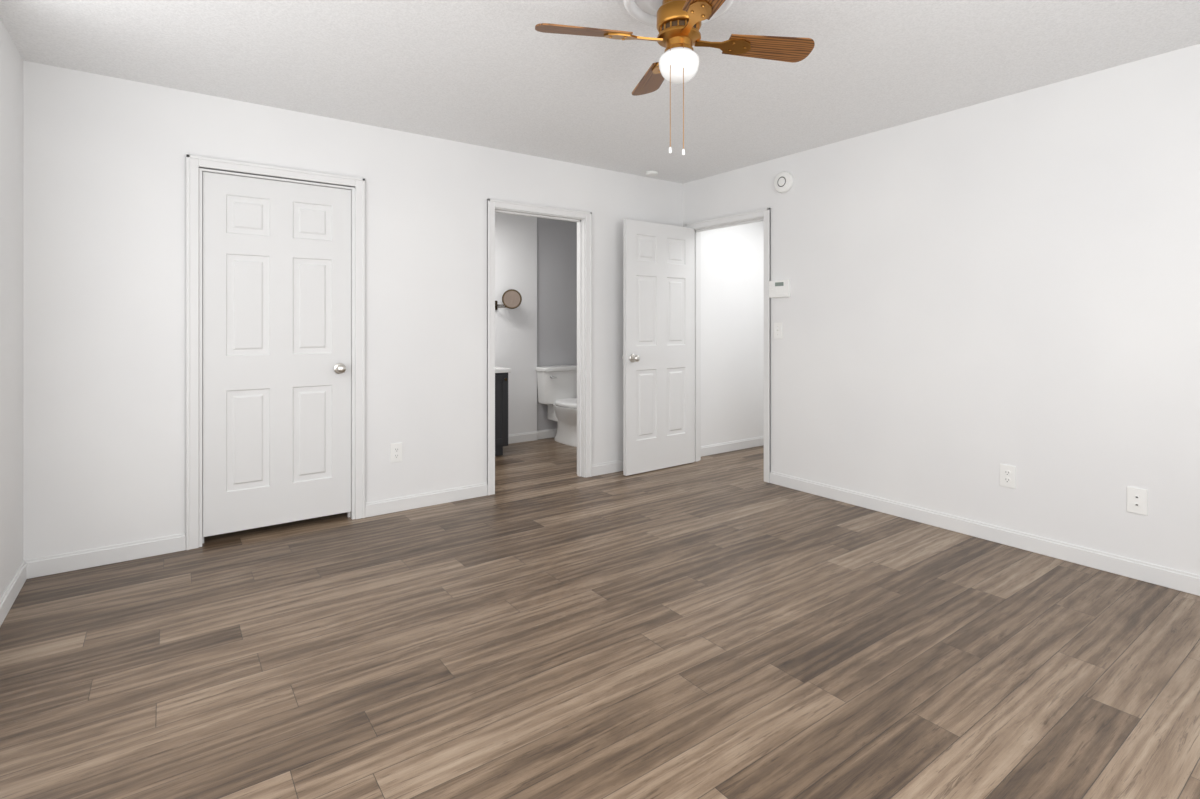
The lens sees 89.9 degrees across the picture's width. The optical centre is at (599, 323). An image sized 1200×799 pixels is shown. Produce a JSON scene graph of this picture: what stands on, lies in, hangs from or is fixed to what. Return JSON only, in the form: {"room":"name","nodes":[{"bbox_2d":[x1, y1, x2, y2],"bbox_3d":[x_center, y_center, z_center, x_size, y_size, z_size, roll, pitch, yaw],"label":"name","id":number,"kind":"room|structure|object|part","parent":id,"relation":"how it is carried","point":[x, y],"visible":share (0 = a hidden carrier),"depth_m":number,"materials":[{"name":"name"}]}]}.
{"room":"empty bedroom","nodes":[
{"label":"empty bedroom","id":0,"kind":"room"},
{"bbox_2d":[0,18,22,597],"bbox_3d":[-1.425,-0.020,0.957,0.100,2.440,4.540,0,0,-36],"label":"wall","id":1,"kind":"structure","parent":0,"point":[11,310],"depth_m":2.61,"materials":[{"name":"paint"}]},
{"bbox_2d":[0,560,26,626],"bbox_3d":[-1.408,1.155,1.031,0.013,0.089,4.440,0,0,-36],"label":"baseboard","id":2,"kind":"structure","parent":1,"relation":"attached to","point":[11,592],"depth_m":2.58,"materials":[{"name":"white paint"}]},
{"bbox_2d":[23,61,763,560],"bbox_3d":[-0.413,-0.020,4.549,5.945,2.440,0.100,0,0,-36],"label":"wall","id":3,"kind":"structure","parent":0,"point":[103,311],"depth_m":3.36,"materials":[{"name":"paint"}]},
{"bbox_2d":[25,533,185,578],"bbox_3d":[-2.454,1.155,3.006,0.630,0.089,0.013,0,0,-36],"label":"baseboard","id":4,"kind":"structure","parent":3,"relation":"attached to","point":[69,561],"depth_m":2.99,"materials":[{"name":"white paint"}]},
{"bbox_2d":[186,154,364,549],"bbox_3d":[-1.853,0.150,3.491,0.912,2.100,0.171,0,0,-36],"label":"door","id":5,"kind":"structure","parent":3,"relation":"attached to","point":[351,514],"depth_m":3.45,"materials":[{"name":"white paint"}]},
{"bbox_3d":[-1.853,0.165,3.491,0.762,1.980,0.171,0,0,-36],"label":"closet door","id":6,"kind":"part","parent":5,"relation":"part of","materials":[{"name":"white wood"}]},
{"bbox_3d":[-1.568,0.270,3.634,0.066,0.066,0.068,0,0,-36],"label":"knob","id":7,"kind":"part","parent":5,"relation":"part of","materials":[{"name":"silver metal"}]},
{"bbox_2d":[390,443,401,462],"bbox_3d":[-1.301,0.822,3.840,0.074,0.120,0.010,0,0,-36],"label":"electrical outlet","id":8,"kind":"object","parent":3,"relation":"attached to","point":[395,452],"visible":1,"depth_m":3.84,"materials":[{"name":"white plastic"}]},
{"bbox_2d":[365,483,487,517],"bbox_3d":[-1.124,1.155,3.966,0.826,0.089,0.013,0,0,-36],"label":"baseboard","id":9,"kind":"structure","parent":3,"relation":"attached to","point":[391,505],"depth_m":3.94,"materials":[{"name":"white paint"}]},
{"bbox_2d":[487,198,591,495],"bbox_3d":[-0.457,0.161,4.505,0.888,2.078,0.120,0,0,-36],"label":"door frame","id":10,"kind":"structure","parent":3,"relation":"attached to","point":[492,204],"depth_m":4.69,"materials":[{"name":"white paint"}]},
{"bbox_2d":[592,460,622,475],"bbox_3d":[0.334,1.155,5.019,0.995,0.089,0.013,0,0,-36],"label":"baseboard","id":11,"kind":"structure","parent":3,"relation":"attached to","point":[606,468],"depth_m":4.81,"materials":[{"name":"white paint"}]},
{"bbox_2d":[701,436,763,456],"bbox_3d":[1.282,1.155,5.703,1.144,0.089,0.013,0,0,-36],"label":"baseboard","id":12,"kind":"structure","parent":3,"relation":"attached to","point":[707,450],"depth_m":5.67,"materials":[{"name":"white paint"}]},
{"bbox_2d":[495,212,576,434],"bbox_3d":[-1.333,-0.020,5.822,5.945,2.440,0.160,0,0,-36],"label":"wall","id":13,"kind":"structure","parent":0,"point":[516,269],"depth_m":6.18,"materials":[{"name":"paint"}]},
{"bbox_2d":[495,289,521,309],"bbox_3d":[-0.913,-0.241,5.925,0.240,0.202,0.163,0,0,-36],"label":"magnifying mirror","id":14,"kind":"object","parent":13,"relation":"attached to","point":[511,298],"visible":0.88,"depth_m":5.91,"materials":[{"name":"brown metal"}]},
{"label":"glass","id":15,"kind":"part","parent":14,"relation":"part of","materials":[{"name":"beige mirror"}]},
{"bbox_2d":[508,429,556,443],"bbox_3d":[-0.916,1.155,6.034,3.020,0.089,0.043,0,0,-36],"label":"baseboard","id":16,"kind":"structure","parent":13,"relation":"attached to","point":[522,437],"depth_m":6.16,"materials":[{"name":"white paint"}]},
{"bbox_2d":[0,437,1199,798],"bbox_3d":[0.447,1.250,3.357,5.945,0.100,6.240,0,0,-36],"label":"floor","id":17,"kind":"structure","parent":0,"point":[544,621],"depth_m":2.15,"materials":[{"name":"laminate"}]},
{"bbox_2d":[495,367,510,455],"bbox_3d":[-1.332,0.735,5.391,0.932,0.930,0.528,0,0,-36],"label":"bathroom vanity","id":18,"kind":"object","parent":17,"relation":"on","point":[501,407],"visible":0.21,"depth_m":5.43,"materials":[{"name":"grey wood"}]},
{"bbox_2d":[536,365,576,446],"bbox_3d":[-0.281,0.820,6.078,0.504,0.760,0.688,0,0,-36],"label":"toilet","id":19,"kind":"object","parent":17,"relation":"on","point":[557,390],"visible":0.71,"depth_m":6.10,"materials":[{"name":"white ceramic"}]},
{"bbox_3d":[-0.420,0.650,6.271,0.480,0.330,0.198,0,0,-36],"label":"tank","id":20,"kind":"part","parent":19,"relation":"part of","materials":[{"name":"white ceramic"}]},
{"bbox_3d":[-0.256,1.008,6.043,0.368,0.385,0.602,0,0,-36],"label":"bowl","id":21,"kind":"part","parent":19,"relation":"part of","materials":[{"name":"white ceramic"}]},
{"bbox_3d":[-0.248,0.790,6.032,0.380,0.045,0.480,0,0,-36],"label":"lid","id":22,"kind":"part","parent":19,"relation":"part of","materials":[{"name":"white ceramic"}]},
{"bbox_2d":[0,0,1199,183],"bbox_3d":[0.447,-1.290,3.357,5.945,0.100,6.240,0,0,-36],"label":"ceiling","id":23,"kind":"structure","parent":0,"point":[505,75],"depth_m":2.84,"materials":[{"name":"paint"}]},
{"bbox_2d":[646,171,657,175],"bbox_3d":[0.422,-1.226,4.899,0.100,0.028,0.100,0,0,-36],"label":"smoke detector","id":24,"kind":"object","parent":23,"relation":"attached to","point":[651,173],"visible":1,"depth_m":4.87,"materials":[{"name":"white plastic"}]},
{"bbox_2d":[535,0,814,155],"bbox_3d":[0.297,-0.930,2.262,0.815,0.620,0.815,0,0,35],"label":"fan","id":25,"kind":"object","parent":23,"relation":"hanging from","point":[677,24],"visible":1,"depth_m":2.24,"materials":[{"name":"brown wood"}]},
{"bbox_3d":[-0.062,-1.070,2.196,0.350,0.006,0.132,0,15,-10],"label":"blade","id":26,"kind":"part","parent":25,"relation":"part of","materials":[{"name":"brown wood"}]},
{"bbox_3d":[0.232,-1.070,2.621,0.132,0.006,0.350,-15,3,-10],"label":"blade","id":27,"kind":"part","parent":25,"relation":"part of","materials":[{"name":"brown wood"}]},
{"bbox_3d":[0.258,-0.845,2.207,0.002,0.390,0.003,0,0,-36],"label":"chain","id":28,"kind":"part","parent":25,"relation":"part of","materials":[{"name":"gold metal"}]},
{"bbox_3d":[0.297,-1.165,2.262,0.168,0.110,0.168,0,0,-36],"label":"motor","id":29,"kind":"part","parent":25,"relation":"part of","materials":[{"name":"gold metal"}]},
{"bbox_3d":[0.297,-0.964,2.262,0.152,0.108,0.152,0,0,-36],"label":"globe","id":30,"kind":"part","parent":25,"relation":"part of","materials":[{"name":"white glass"}]},
{"bbox_3d":[0.306,-0.841,2.202,0.002,0.398,0.003,0,0,-36],"label":"chain","id":31,"kind":"part","parent":25,"relation":"part of","materials":[{"name":"gold metal"}]},
{"bbox_3d":[0.362,-1.070,1.903,0.132,0.006,0.350,15,-3,-10],"label":"blade","id":32,"kind":"part","parent":25,"relation":"part of","materials":[{"name":"brown wood"}]},
{"bbox_3d":[0.656,-1.070,2.327,0.350,0.006,0.132,0,-15,-10],"label":"blade","id":33,"kind":"part","parent":25,"relation":"part of","materials":[{"name":"brown wood"}]},
{"bbox_2d":[683,44,1199,574],"bbox_3d":[2.103,-0.020,3.504,0.100,2.440,4.540,0,0,-36],"label":"wall","id":34,"kind":"structure","parent":0,"point":[975,300],"depth_m":3.26,"materials":[{"name":"paint"}]},
{"bbox_2d":[622,219,693,475],"bbox_3d":[0.499,0.183,4.966,0.770,2.017,0.171,0,0,-38],"label":"hall door","id":35,"kind":"structure","parent":34,"relation":"in","point":[658,346],"depth_m":4.92,"materials":[{"name":"white paint"}]},
{"bbox_3d":[0.279,0.270,4.730,0.066,0.066,0.068,0,0,-38],"label":"knob","id":36,"kind":"part","parent":35,"relation":"part of","materials":[{"name":"silver metal"}]},
{"bbox_2d":[686,208,769,482],"bbox_3d":[1.068,0.161,4.938,0.140,2.078,0.902,0,0,-36],"label":"door frame","id":37,"kind":"structure","parent":34,"relation":"attached to","point":[765,213],"depth_m":4.88,"materials":[{"name":"white paint"}]},
{"bbox_2d":[774,323,781,338],"bbox_3d":[1.324,0.050,4.481,0.019,0.120,0.074,0,0,-36],"label":"light switch","id":38,"kind":"object","parent":34,"relation":"attached to","point":[777,330],"visible":1,"depth_m":4.48,"materials":[{"name":"white plastic"}]},
{"bbox_2d":[769,280,789,297],"bbox_3d":[1.333,-0.261,4.463,0.026,0.128,0.176,0,0,-36],"label":"thermostat","id":39,"kind":"object","parent":34,"relation":"attached to","point":[779,288],"visible":1,"depth_m":4.45,"materials":[{"name":"white plastic"}]},
{"bbox_2d":[774,171,792,192],"bbox_3d":[1.350,-1.046,4.428,0.038,0.156,0.156,0,0,-36],"label":"smoke detector","id":40,"kind":"object","parent":34,"relation":"attached to","point":[787,186],"visible":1,"depth_m":4.41,"materials":[{"name":"white plastic"}]},
{"bbox_2d":[770,471,1199,595],"bbox_3d":[2.307,1.155,3.125,0.013,0.089,3.487,0,0,-36],"label":"baseboard","id":41,"kind":"structure","parent":34,"relation":"attached to","point":[1179,580],"depth_m":3.23,"materials":[{"name":"white paint"}]},
{"bbox_2d":[1000,464,1015,488],"bbox_3d":[2.212,0.826,3.260,0.010,0.120,0.074,0,0,-36],"label":"electrical outlet","id":42,"kind":"object","parent":34,"relation":"attached to","point":[1007,475],"visible":1,"depth_m":3.25,"materials":[{"name":"white plastic"}]},
{"bbox_2d":[1127,486,1147,514],"bbox_3d":[2.526,0.832,2.825,0.009,0.120,0.074,0,0,-36],"label":"electrical outlet","id":43,"kind":"object","parent":34,"relation":"attached to","point":[1137,500],"visible":1,"depth_m":2.82,"materials":[{"name":"white plastic"}]}
]}

